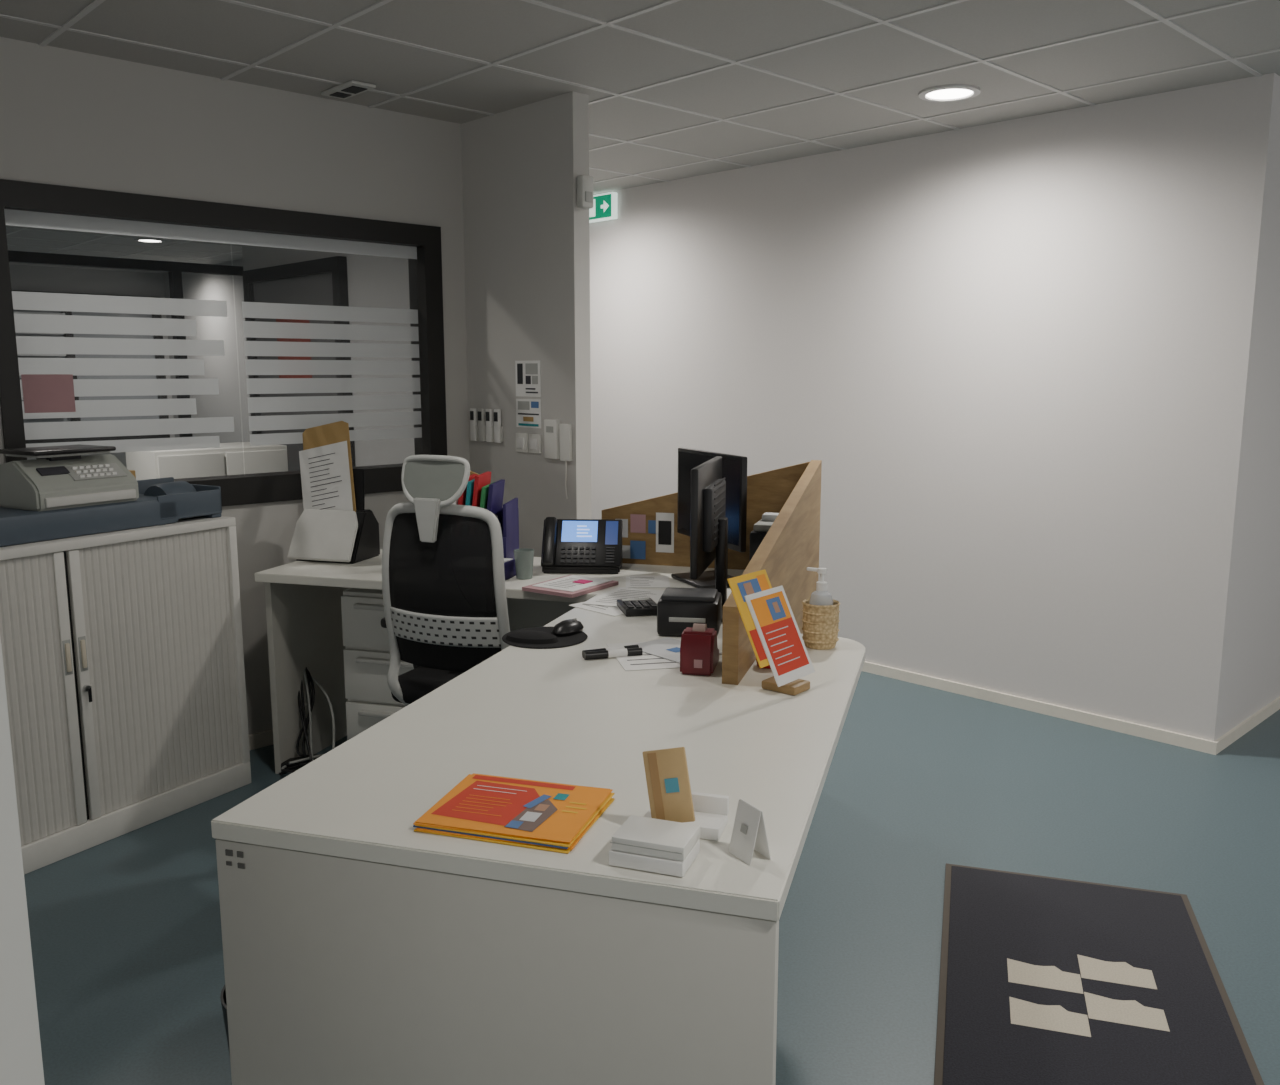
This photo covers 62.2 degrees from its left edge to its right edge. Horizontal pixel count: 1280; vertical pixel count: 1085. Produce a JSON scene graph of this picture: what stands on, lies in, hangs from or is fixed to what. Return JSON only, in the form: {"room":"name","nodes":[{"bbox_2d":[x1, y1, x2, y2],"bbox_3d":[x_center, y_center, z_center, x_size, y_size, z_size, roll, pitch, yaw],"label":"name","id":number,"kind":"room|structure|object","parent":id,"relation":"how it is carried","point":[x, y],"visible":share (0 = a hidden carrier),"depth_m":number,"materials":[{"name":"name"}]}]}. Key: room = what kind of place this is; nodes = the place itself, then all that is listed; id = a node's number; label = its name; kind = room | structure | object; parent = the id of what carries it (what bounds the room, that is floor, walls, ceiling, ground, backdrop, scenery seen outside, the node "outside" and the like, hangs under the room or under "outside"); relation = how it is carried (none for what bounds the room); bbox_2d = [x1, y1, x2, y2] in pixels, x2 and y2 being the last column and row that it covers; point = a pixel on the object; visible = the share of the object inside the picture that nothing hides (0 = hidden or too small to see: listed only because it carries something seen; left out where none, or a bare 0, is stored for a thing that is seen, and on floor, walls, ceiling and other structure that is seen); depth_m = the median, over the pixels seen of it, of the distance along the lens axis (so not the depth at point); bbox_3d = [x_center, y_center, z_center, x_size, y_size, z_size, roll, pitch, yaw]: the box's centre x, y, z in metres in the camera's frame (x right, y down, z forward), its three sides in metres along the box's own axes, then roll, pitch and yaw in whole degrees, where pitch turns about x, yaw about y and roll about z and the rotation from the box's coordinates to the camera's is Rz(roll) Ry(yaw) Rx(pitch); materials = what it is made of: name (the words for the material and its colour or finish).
{"room":"office reception area","nodes":[
{"label":"office reception area","id":0,"kind":"room"},
{"bbox_2d":[0,637,44,1084],"bbox_3d":[-1.458,0.172,0.316,2.200,2.560,0.120,-9,13,-43],"label":"wall","id":1,"kind":"structure","parent":0,"point":[21,1063],"depth_m":1.07,"materials":[{"name":"white paint"}]},
{"bbox_2d":[9,264,174,437],"bbox_3d":[-7.374,-1.366,9.848,5.900,2.560,0.100,-9,13,-43],"label":"wall","id":2,"kind":"structure","parent":0,"point":[23,277],"depth_m":11.10,"materials":[{"name":"white paint"}]},
{"bbox_2d":[14,311,65,399],"bbox_3d":[-6.203,-1.794,10.678,0.820,1.040,0.050,-9,13,-43],"label":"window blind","id":3,"kind":"object","parent":2,"relation":"attached to","point":[16,312],"visible":0.09,"depth_m":10.72,"materials":[{"name":"plastic"}]},
{"bbox_2d":[13,309,158,422],"bbox_3d":[-7.323,-1.602,9.771,5.520,1.350,0.016,-9,13,-43],"label":"pane","id":4,"kind":"object","parent":2,"relation":"attached to","point":[73,313],"visible":0.02,"depth_m":11.29,"materials":[{"name":"clear glass"}]},
{"bbox_2d":[12,290,169,443],"bbox_3d":[-7.275,-1.603,9.779,5.600,1.550,0.080,-9,13,-43],"label":"frame","id":5,"kind":"object","parent":2,"relation":"attached to","point":[65,312],"visible":0.08,"depth_m":11.24,"materials":[{"name":"black metal"}]},
{"bbox_2d":[0,37,469,734],"bbox_3d":[-2.332,-0.327,3.409,4.200,2.560,0.100,-9,13,-43],"label":"wall","id":6,"kind":"structure","parent":0,"point":[71,118],"depth_m":4.03,"materials":[{"name":"paint"}]},
{"bbox_2d":[0,179,446,506],"bbox_3d":[-1.531,-0.718,4.117,1.730,1.125,0.133,-9,13,-43],"label":"frame","id":7,"kind":"object","parent":6,"relation":"attached to","point":[425,272],"visible":0.55,"depth_m":4.10,"materials":[{"name":"black metal"}]},
{"bbox_3d":[-1.540,-0.716,4.109,1.585,0.955,0.006,-9,13,-43],"label":"glass","id":8,"kind":"object","parent":7,"relation":"in","visible":0},
{"bbox_2d":[4,209,416,258],"bbox_3d":[-1.536,-1.161,4.033,1.585,0.052,0.001,-9,13,-43],"label":"roller blind","id":9,"kind":"object","parent":8,"relation":"attached to","point":[22,218],"visible":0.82,"depth_m":3.93,"materials":[{"name":"white fabric"}]},
{"bbox_2d":[12,291,421,452],"bbox_3d":[-1.538,-0.652,4.113,1.580,0.554,0.001,-9,13,-43],"label":"film","id":10,"kind":"object","parent":8,"relation":"attached to","point":[28,323],"visible":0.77,"depth_m":3.99,"materials":[{"name":"white plastic"}]},
{"bbox_2d":[21,374,75,412],"bbox_3d":[-2.036,-0.513,3.652,0.160,0.130,0.001,-9,13,-43],"label":"notice","id":11,"kind":"object","parent":10,"relation":"attached to","point":[42,393],"visible":1,"depth_m":3.65,"materials":[{"name":"pink paper"}]},
{"bbox_2d":[249,729,273,749],"bbox_3d":[-2.293,0.913,3.568,4.199,0.060,0.013,-9,13,-43],"label":"baseboard","id":12,"kind":"structure","parent":6,"relation":"attached to","point":[261,739],"depth_m":4.28,"materials":[{"name":"paint"}]},
{"bbox_2d":[242,91,591,556],"bbox_3d":[-1.282,-0.646,5.384,0.080,2.560,3.052,-9,13,-43],"label":"wall","id":13,"kind":"structure","parent":0,"point":[527,243],"depth_m":4.44,"materials":[{"name":"white paint"}]},
{"bbox_2d":[253,272,337,470],"bbox_3d":[-1.906,-0.470,6.001,0.020,2.005,1.010,-9,13,-43],"label":"leaf","id":14,"kind":"object","parent":13,"relation":"attached to","point":[316,289],"visible":0.21,"depth_m":5.89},
{"bbox_2d":[276,319,311,377],"bbox_3d":[-1.931,-1.081,5.913,0.002,0.350,0.400,-9,13,-43],"label":"poster","id":15,"kind":"object","parent":14,"relation":"attached to","point":[277,320],"visible":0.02,"depth_m":5.92,"materials":[{"name":"red paper"}]},
{"bbox_2d":[242,256,355,466],"bbox_3d":[-1.917,-0.500,5.986,0.049,2.080,1.150,-9,13,-43],"label":"frame","id":16,"kind":"object","parent":13,"relation":"attached to","point":[337,265],"visible":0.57,"depth_m":5.59,"materials":[{"name":"black metal"}]},
{"bbox_2d":[470,408,477,440],"bbox_3d":[-0.744,-0.529,4.755,0.024,0.145,0.045,-9,13,-43],"label":"remote control","id":17,"kind":"object","parent":13,"relation":"attached to","point":[473,411],"visible":1,"depth_m":4.74,"materials":[{"name":"plastic"}]},
{"bbox_2d":[478,408,485,441],"bbox_3d":[-0.703,-0.522,4.712,0.024,0.145,0.045,-9,13,-43],"label":"remote control","id":18,"kind":"object","parent":13,"relation":"attached to","point":[481,412],"visible":1,"depth_m":4.70,"materials":[{"name":"plastic"}]},
{"bbox_2d":[485,409,493,441],"bbox_3d":[-0.661,-0.515,4.669,0.024,0.145,0.045,-9,13,-43],"label":"remote control","id":19,"kind":"object","parent":13,"relation":"attached to","point":[489,412],"visible":1,"depth_m":4.66,"materials":[{"name":"plastic"}]},
{"bbox_2d":[494,409,502,442],"bbox_3d":[-0.620,-0.508,4.626,0.024,0.145,0.045,-9,13,-43],"label":"remote control","id":20,"kind":"object","parent":13,"relation":"attached to","point":[498,429],"visible":1,"depth_m":4.62,"materials":[{"name":"plastic"}]},
{"bbox_2d":[516,433,527,451],"bbox_3d":[-0.506,-0.426,4.525,0.015,0.080,0.075,-9,13,-43],"label":"wall switch","id":21,"kind":"object","parent":13,"relation":"attached to","point":[521,438],"depth_m":4.51,"materials":[{"name":"white plastic"}]},
{"bbox_2d":[515,360,540,396],"bbox_3d":[-0.472,-0.688,4.454,0.004,0.150,0.170,-9,13,-43],"label":"notice","id":22,"kind":"object","parent":13,"relation":"attached to","point":[527,373],"depth_m":4.45,"materials":[{"name":"white paper"}]},
{"bbox_2d":[516,399,540,427],"bbox_3d":[-0.472,-0.545,4.477,0.004,0.120,0.170,-9,13,-43],"label":"notice","id":23,"kind":"object","parent":13,"relation":"attached to","point":[528,411],"depth_m":4.47,"materials":[{"name":"white paper"}]},
{"bbox_2d":[529,434,540,453],"bbox_3d":[-0.444,-0.416,4.461,0.015,0.080,0.075,-9,13,-43],"label":"wall switch","id":24,"kind":"object","parent":13,"relation":"attached to","point":[534,439],"depth_m":4.45,"materials":[{"name":"white plastic"}]},
{"bbox_2d":[544,419,571,498],"bbox_3d":[-0.336,-0.342,4.350,0.026,0.321,0.155,-9,13,-43],"label":"intercom","id":25,"kind":"object","parent":13,"relation":"attached to","point":[557,436],"depth_m":4.33,"materials":[{"name":"white plastic"}]},
{"bbox_2d":[577,175,593,208],"bbox_3d":[-0.212,-1.365,4.131,0.060,0.120,0.045,-9,13,-43],"label":"sensor","id":26,"kind":"object","parent":13,"relation":"attached to","point":[584,183],"visible":1,"depth_m":4.11,"materials":[{"name":"plastic"}]},
{"bbox_2d":[0,0,1279,272],"bbox_3d":[-2.500,-2.052,5.747,19.000,0.100,18.000,0,9,0],"label":"ceiling","id":27,"kind":"structure","parent":0,"point":[607,58],"depth_m":3.59,"materials":[{"name":"tile"}]},
{"bbox_2d":[134,238,164,242],"bbox_3d":[-4.003,-2.466,8.657,0.230,0.010,0.230,0,9,0],"label":"recessed light","id":28,"kind":"object","parent":27,"relation":"in","point":[150,240],"visible":1,"depth_m":8.65,"materials":[{"name":"white plastic"}]},
{"bbox_2d":[139,240,159,241],"bbox_3d":[-4.003,-2.467,8.657,0.176,0.002,0.176,0,9,0],"label":"diffuser","id":29,"kind":"object","parent":28,"relation":"attached to","point":[139,240],"depth_m":8.67,"materials":[{"name":"white plastic"}]},
{"bbox_2d":[321,80,375,98],"bbox_3d":[-1.105,-1.712,4.014,0.100,0.015,0.240,-9,13,-43],"label":"ceiling vent","id":30,"kind":"object","parent":27,"relation":"in","point":[351,88],"depth_m":3.99,"materials":[{"name":"white metal"}]},
{"bbox_2d":[0,0,1279,273],"bbox_3d":[-0.052,-1.937,5.363,15.600,0.006,19.200,-9,13,-43],"label":"grid","id":31,"kind":"object","parent":27,"relation":"attached to","point":[1166,20],"visible":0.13,"depth_m":3.67,"materials":[{"name":"white metal"}]},
{"bbox_2d":[919,84,980,101],"bbox_3d":[1.190,-1.727,4.077,0.230,0.010,0.230,0,9,0],"label":"recessed light","id":32,"kind":"object","parent":27,"relation":"in","point":[953,92],"visible":1,"depth_m":4.06,"materials":[{"name":"white plastic"}]},
{"bbox_2d":[926,89,972,98],"bbox_3d":[1.190,-1.728,4.077,0.176,0.002,0.176,0,9,0],"label":"diffuser","id":33,"kind":"object","parent":32,"relation":"attached to","point":[930,93],"depth_m":4.08,"materials":[{"name":"white plastic"}]},
{"bbox_2d":[24,671,1279,1084],"bbox_3d":[-2.500,0.574,6.170,19.000,0.100,18.000,0,9,0],"label":"floor","id":34,"kind":"structure","parent":0,"point":[126,932],"depth_m":3.16,"materials":[{"name":"plastic"}]},
{"bbox_2d":[0,516,250,874],"bbox_3d":[-1.882,0.472,3.385,0.349,0.990,1.240,5,11,30],"label":"base cabinet","id":35,"kind":"object","parent":34,"relation":"on","point":[123,654],"visible":0.94,"depth_m":3.43,"materials":[{"name":"metal"}]},
{"bbox_2d":[0,444,221,546],"bbox_3d":[-1.889,-0.154,3.311,0.270,0.269,1.160,5,11,30],"label":"machine","id":36,"kind":"object","parent":35,"relation":"on","point":[61,493],"visible":1,"depth_m":3.35,"materials":[{"name":"plastic"}]},
{"bbox_2d":[137,477,221,525],"bbox_3d":[-1.657,-0.148,3.709,0.265,0.130,0.250,5,11,30],"label":"tray","id":37,"kind":"object","parent":36,"relation":"on","point":[172,501],"depth_m":3.64,"materials":[{"name":"plastic"}]},
{"bbox_2d":[8,250,242,436],"bbox_3d":[-4.590,-0.773,6.985,5.500,2.300,0.071,-9,13,-43],"label":"posts","id":38,"kind":"object","parent":34,"relation":"on","point":[175,270],"visible":0.21,"depth_m":7.74,"materials":[{"name":"black metal"}]},
{"bbox_2d":[27,452,126,467],"bbox_3d":[-4.018,-0.218,7.627,1.480,1.000,0.030,-9,13,-43],"label":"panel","id":39,"kind":"object","parent":38,"relation":"attached to","point":[121,456],"visible":0.02,"depth_m":7.75,"materials":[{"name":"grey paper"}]},
{"bbox_2d":[126,442,287,479],"bbox_3d":[-2.157,0.079,5.381,0.650,1.130,0.415,-9,13,-43],"label":"storage cabinet","id":40,"kind":"object","parent":34,"relation":"on","point":[236,458],"visible":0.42,"depth_m":5.13,"materials":[{"name":"white laminate"}]},
{"bbox_2d":[220,985,229,1054],"bbox_3d":[-0.741,1.034,2.189,0.220,0.260,0.220,0,9,0],"label":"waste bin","id":41,"kind":"object","parent":34,"relation":"on","point":[223,992],"visible":0.08,"depth_m":2.12,"materials":[{"name":"black plastic"}]},
{"bbox_2d":[341,588,413,740],"bbox_3d":[-0.866,0.508,4.104,0.420,0.690,0.406,3,10,16],"label":"drawer pedestal","id":42,"kind":"object","parent":34,"relation":"on","point":[366,652],"visible":0.21,"depth_m":3.95,"materials":[{"name":"white metal"}]},
{"bbox_2d":[381,455,509,705],"bbox_3d":[-0.508,0.321,3.487,0.640,1.255,0.635,4,10,23],"label":"office chair","id":43,"kind":"object","parent":34,"relation":"on","point":[444,589],"visible":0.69,"depth_m":3.18,"materials":[{"name":"black fabric"}]},
{"bbox_2d":[211,549,864,1084],"bbox_3d":[-0.515,0.641,2.998,2.210,0.780,2.460,3,10,16],"label":"reception desk","id":44,"kind":"object","parent":34,"relation":"on","point":[361,946],"visible":0.74,"depth_m":1.71,"materials":[{"name":"laminate"}]},
{"bbox_2d":[279,667,334,774],"bbox_3d":[-1.246,0.566,4.014,0.255,0.599,0.324,0,9,0],"label":"power cables","id":45,"kind":"object","parent":44,"relation":"attached to","point":[291,765],"visible":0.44,"depth_m":4.05,"materials":[{"name":"black plastic"}]},
{"bbox_2d":[287,421,379,563],"bbox_3d":[-1.212,-0.199,4.087,0.336,0.529,0.250,3,10,16],"label":"holder","id":46,"kind":"object","parent":44,"relation":"on","point":[334,525],"visible":1,"depth_m":4.11,"materials":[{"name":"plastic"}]},
{"bbox_2d":[287,509,357,561],"bbox_3d":[-1.200,-0.028,4.037,0.270,0.205,0.014,3,-20,16],"label":"tray","id":47,"kind":"object","parent":46,"relation":"on","point":[320,535],"depth_m":4.03,"materials":[{"name":"plastic"}]},
{"bbox_2d":[453,471,518,558],"bbox_3d":[-0.622,-0.096,4.010,0.290,0.350,0.270,1,9,5],"label":"folder organiser","id":48,"kind":"object","parent":44,"relation":"on","point":[478,492],"visible":0.27,"depth_m":3.92,"materials":[{"name":"plastic"}]},
{"bbox_2d":[504,558,515,579],"bbox_3d":[-0.564,0.098,3.718,0.200,0.060,0.220,3,10,16],"label":"paper tray","id":49,"kind":"object","parent":44,"relation":"on","point":[509,563],"visible":0.09,"depth_m":3.73,"materials":[{"name":"plastic"}]},
{"bbox_2d":[413,773,614,853],"bbox_3d":[-0.203,0.440,1.747,0.275,0.014,0.230,3,10,16],"label":"stack","id":50,"kind":"object","parent":44,"relation":"on","point":[541,815],"visible":1,"depth_m":1.72,"materials":[{"name":"orange paper"}]},
{"bbox_2d":[504,800,557,831],"bbox_3d":[-0.174,0.439,1.708,0.080,0.001,0.126,0,9,0],"label":"photo","id":51,"kind":"object","parent":50,"relation":"on","point":[519,815],"depth_m":1.71,"materials":[{"name":"multicoloured paper"}]},
{"bbox_2d":[514,548,533,579],"bbox_3d":[-0.408,0.076,3.730,0.072,0.100,0.072,0,9,0],"label":"cup","id":52,"kind":"object","parent":44,"relation":"on","point":[524,557],"visible":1,"depth_m":3.71,"materials":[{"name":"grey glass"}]},
{"bbox_2d":[211,549,864,920],"bbox_3d":[-0.515,0.271,2.938,2.210,0.032,2.460,3,10,16],"label":"countertop","id":53,"kind":"structure","parent":44,"relation":"on","point":[554,715],"depth_m":2.01,"materials":[{"name":"laminate"}]},
{"bbox_2d":[502,627,587,648],"bbox_3d":[-0.260,0.248,2.897,0.234,0.026,0.234,3,10,16],"label":"mouse pad","id":54,"kind":"object","parent":44,"relation":"on","point":[532,637],"visible":0.88,"depth_m":2.84,"materials":[{"name":"black rubber"}]},
{"bbox_2d":[552,618,583,635],"bbox_3d":[-0.200,0.232,2.939,0.068,0.033,0.116,6,11,33],"label":"computer mouse","id":55,"kind":"object","parent":54,"relation":"on","point":[568,627],"visible":0.99,"depth_m":2.91,"materials":[{"name":"black plastic"}]},
{"bbox_2d":[522,575,617,597],"bbox_3d":[-0.233,0.143,3.572,0.210,0.018,0.260,6,11,33],"label":"notepad","id":56,"kind":"object","parent":44,"relation":"on","point":[571,586],"visible":1,"depth_m":3.54,"materials":[{"name":"pink paper"}]},
{"bbox_2d":[541,517,622,573],"bbox_3d":[-0.210,0.005,3.873,0.290,0.195,0.196,0,9,3],"label":"desk phone","id":57,"kind":"object","parent":44,"relation":"on","point":[580,546],"visible":1,"depth_m":3.84,"materials":[{"name":"black plastic"}]},
{"bbox_2d":[582,645,642,659],"bbox_3d":[-0.072,0.281,2.714,0.151,0.021,0.052,-3,10,-17],"label":"pens","id":58,"kind":"object","parent":44,"relation":"on","point":[630,650],"visible":1,"depth_m":2.70,"materials":[{"name":"black plastic"}]},
{"bbox_2d":[568,587,663,615],"bbox_3d":[-0.043,0.180,3.385,0.380,0.004,0.302,-9,13,-44],"label":"printed documents","id":59,"kind":"object","parent":44,"relation":"on","point":[606,603],"visible":0.67,"depth_m":3.38,"materials":[{"name":"paper"}]},
{"bbox_2d":[617,598,656,615],"bbox_3d":[-0.004,0.194,3.225,0.110,0.026,0.150,-2,9,-12],"label":"calculator","id":60,"kind":"object","parent":59,"relation":"on","point":[632,606],"visible":0.97,"depth_m":3.17,"materials":[{"name":"black plastic"}]},
{"bbox_2d":[626,576,669,587],"bbox_3d":[0.026,0.135,3.672,0.150,0.002,0.210,0,9,-1],"label":"sheet","id":61,"kind":"object","parent":44,"relation":"on","point":[631,581],"visible":0.96,"depth_m":3.65,"materials":[{"name":"paper"}]},
{"bbox_2d":[609,815,699,876],"bbox_3d":[0.022,0.451,1.579,0.116,0.044,0.086,3,10,20],"label":"stack","id":62,"kind":"object","parent":44,"relation":"on","point":[660,846],"visible":1,"depth_m":1.55,"materials":[{"name":"paper"}]},
{"bbox_2d":[606,637,721,670],"bbox_3d":[0.070,0.283,2.745,0.276,0.005,0.288,-2,9,-12],"label":"loose papers","id":63,"kind":"object","parent":44,"relation":"on","point":[663,653],"visible":0.71,"depth_m":2.70,"materials":[{"name":"paper"}]},
{"bbox_2d":[627,654,673,664],"bbox_3d":[0.022,0.288,2.721,0.130,0.001,0.173,-2,9,-12],"label":"print","id":64,"kind":"object","parent":63,"relation":"on","point":[644,654],"depth_m":2.66},
{"bbox_2d":[642,747,728,840],"bbox_3d":[0.070,0.387,1.679,0.131,0.140,0.079,3,10,16],"label":"card holder","id":65,"kind":"object","parent":44,"relation":"on","point":[671,798],"visible":0.77,"depth_m":1.66,"materials":[{"name":"cardboard"}]},
{"bbox_2d":[644,809,727,840],"bbox_3d":[0.072,0.445,1.693,0.125,0.020,0.070,3,10,16],"label":"tray","id":66,"kind":"object","parent":65,"relation":"on","point":[712,822],"depth_m":1.66,"materials":[{"name":"plastic"}]},
{"bbox_2d":[691,792,728,815],"bbox_3d":[0.108,0.419,1.704,0.070,0.030,0.012,3,10,16],"label":"tray","id":67,"kind":"object","parent":65,"relation":"on","point":[704,804],"depth_m":1.70,"materials":[{"name":"plastic"}]},
{"bbox_2d":[657,587,721,635],"bbox_3d":[0.140,0.192,2.968,0.170,0.114,0.164,1,9,8],"label":"printer","id":68,"kind":"object","parent":44,"relation":"on","point":[678,609],"visible":0.95,"depth_m":2.90,"materials":[{"name":"black plastic"}]},
{"bbox_2d":[680,623,718,675],"bbox_3d":[0.147,0.253,2.596,0.080,0.113,0.142,2,9,11],"label":"tape dispenser","id":69,"kind":"object","parent":44,"relation":"on","point":[699,651],"visible":1,"depth_m":2.54,"materials":[{"name":"red plastic"}]},
{"bbox_2d":[690,456,727,621],"bbox_3d":[0.200,-0.013,3.168,0.180,0.454,0.460,2,9,12],"label":"computer monitor","id":70,"kind":"object","parent":44,"relation":"on","point":[709,523],"visible":0.73,"depth_m":3.04,"materials":[{"name":"black plastic"}]},
{"bbox_2d":[671,447,747,588],"bbox_3d":[0.240,-0.086,3.633,0.180,0.449,0.470,-4,10,-24],"label":"computer monitor","id":71,"kind":"object","parent":44,"relation":"on","point":[734,467],"visible":0.52,"depth_m":3.53,"materials":[{"name":"black plastic"}]},
{"bbox_2d":[601,460,821,684],"bbox_3d":[0.049,0.138,3.275,0.818,0.685,1.490,3,10,16],"label":"privacy screen","id":72,"kind":"object","parent":44,"relation":"on","point":[650,536],"visible":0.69,"depth_m":3.73,"materials":[{"name":"brown wood"}]},
{"bbox_2d":[615,519,627,537],"bbox_3d":[-0.070,-0.054,4.008,0.050,0.070,0.001,3,10,16],"label":"sticky note","id":73,"kind":"object","parent":72,"relation":"attached to","point":[625,521],"depth_m":4.00,"materials":[{"name":"white paper"}]},
{"bbox_2d":[622,545,629,558],"bbox_3d":[-0.056,0.035,4.018,0.100,0.050,0.001,3,10,16],"label":"photo","id":74,"kind":"object","parent":72,"relation":"attached to","point":[625,548],"depth_m":4.02},
{"bbox_2d":[630,540,645,558],"bbox_3d":[-0.008,0.028,4.001,0.060,0.070,0.001,3,10,16],"label":"sticky note","id":75,"kind":"object","parent":72,"relation":"attached to","point":[637,548],"depth_m":4.00,"materials":[{"name":"blue paper"}]},
{"bbox_2d":[630,514,645,532],"bbox_3d":[-0.007,-0.071,3.987,0.060,0.070,0.001,3,10,16],"label":"sticky note","id":76,"kind":"object","parent":72,"relation":"attached to","point":[637,521],"depth_m":3.99,"materials":[{"name":"pink paper"}]},
{"bbox_2d":[648,520,655,533],"bbox_3d":[0.045,-0.059,3.972,0.030,0.050,0.001,3,10,16],"label":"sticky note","id":77,"kind":"object","parent":72,"relation":"attached to","point":[651,523],"depth_m":3.97,"materials":[{"name":"blue paper"}]},
{"bbox_2d":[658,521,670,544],"bbox_3d":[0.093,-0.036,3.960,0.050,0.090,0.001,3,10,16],"label":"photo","id":78,"kind":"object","parent":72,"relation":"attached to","point":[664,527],"depth_m":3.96},
{"bbox_2d":[656,512,673,552],"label":"photo","id":79,"kind":"object","parent":72,"relation":"attached to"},
{"bbox_2d":[729,799,770,865],"bbox_3d":[0.165,0.432,1.589,0.039,0.080,0.055,-5,11,-30],"label":"tent card","id":80,"kind":"object","parent":44,"relation":"on","point":[749,834],"visible":1,"depth_m":1.58,"materials":[{"name":"paper"}]},
{"bbox_2d":[740,824,747,834],"bbox_3d":[0.155,0.428,1.583,0.001,0.012,0.014,9,3,-31],"label":"print","id":81,"kind":"object","parent":80,"relation":"attached to","point":[743,829],"depth_m":1.58},
{"bbox_2d":[749,512,778,561],"bbox_3d":[0.472,0.015,3.697,0.150,0.230,0.200,3,10,16],"label":"paper tray","id":82,"kind":"object","parent":44,"relation":"on","point":[760,529],"visible":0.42,"depth_m":3.62,"materials":[{"name":"grey plastic"}]},
{"bbox_2d":[727,569,814,694],"bbox_3d":[0.306,0.206,2.414,0.136,0.263,0.188,8,12,39],"label":"display stand","id":83,"kind":"object","parent":44,"relation":"on","point":[768,619],"visible":1,"depth_m":2.41,"materials":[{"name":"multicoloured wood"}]},
{"bbox_2d":[802,598,839,649],"bbox_3d":[0.478,0.215,2.805,0.100,0.120,0.100,0,9,0],"label":"wicker basket","id":84,"kind":"object","parent":44,"relation":"on","point":[820,629],"visible":0.96,"depth_m":2.77,"materials":[{"name":"beige wicker"}]},
{"bbox_2d":[807,567,832,605],"bbox_3d":[0.478,0.167,2.798,0.063,0.204,0.064,-3,10,-15],"label":"bottle","id":85,"kind":"object","parent":84,"relation":"in","point":[820,596],"visible":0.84,"depth_m":2.78,"materials":[{"name":"plastic"}]},
{"bbox_2d":[934,863,1263,1084],"bbox_3d":[1.087,1.093,2.610,0.670,0.011,1.170,3,10,17],"label":"entrance mat","id":86,"kind":"object","parent":34,"relation":"on","point":[1044,980],"visible":1,"depth_m":2.58,"materials":[{"name":"carpet"}]},
{"bbox_2d":[163,73,1279,740],"bbox_3d":[-1.444,-1.058,7.935,0.166,2.560,10.888,-9,13,-43],"label":"wall","id":87,"kind":"structure","parent":0,"point":[1018,359],"depth_m":4.74,"materials":[{"name":"white paint"}]},
{"bbox_2d":[589,192,616,222],"bbox_3d":[-0.253,-2.012,6.377,0.044,0.150,0.300,-9,13,-43],"label":"exit sign","id":88,"kind":"object","parent":87,"relation":"attached to","point":[604,208],"visible":0.67,"depth_m":6.31,"materials":[{"name":"green plastic"}]},
{"bbox_2d":[862,661,1217,754],"bbox_3d":[-0.118,0.420,6.653,0.020,0.050,6.914,-9,13,-43],"label":"baseboard","id":89,"kind":"structure","parent":87,"relation":"attached to","point":[1160,735],"depth_m":4.67,"materials":[{"name":"paint"}]},
{"bbox_2d":[1224,133,1279,733],"bbox_3d":[3.720,-0.660,5.470,3.880,2.560,0.120,-9,13,-43],"label":"wall","id":90,"kind":"structure","parent":0,"point":[1254,681],"depth_m":4.30,"materials":[{"name":"white paint"}]},
{"bbox_2d":[1215,696,1279,753],"bbox_3d":[3.723,0.594,5.581,4.000,0.050,0.014,-9,13,-43],"label":"baseboard","id":91,"kind":"structure","parent":90,"relation":"attached to","point":[1231,736],"depth_m":4.46,"materials":[{"name":"paint"}]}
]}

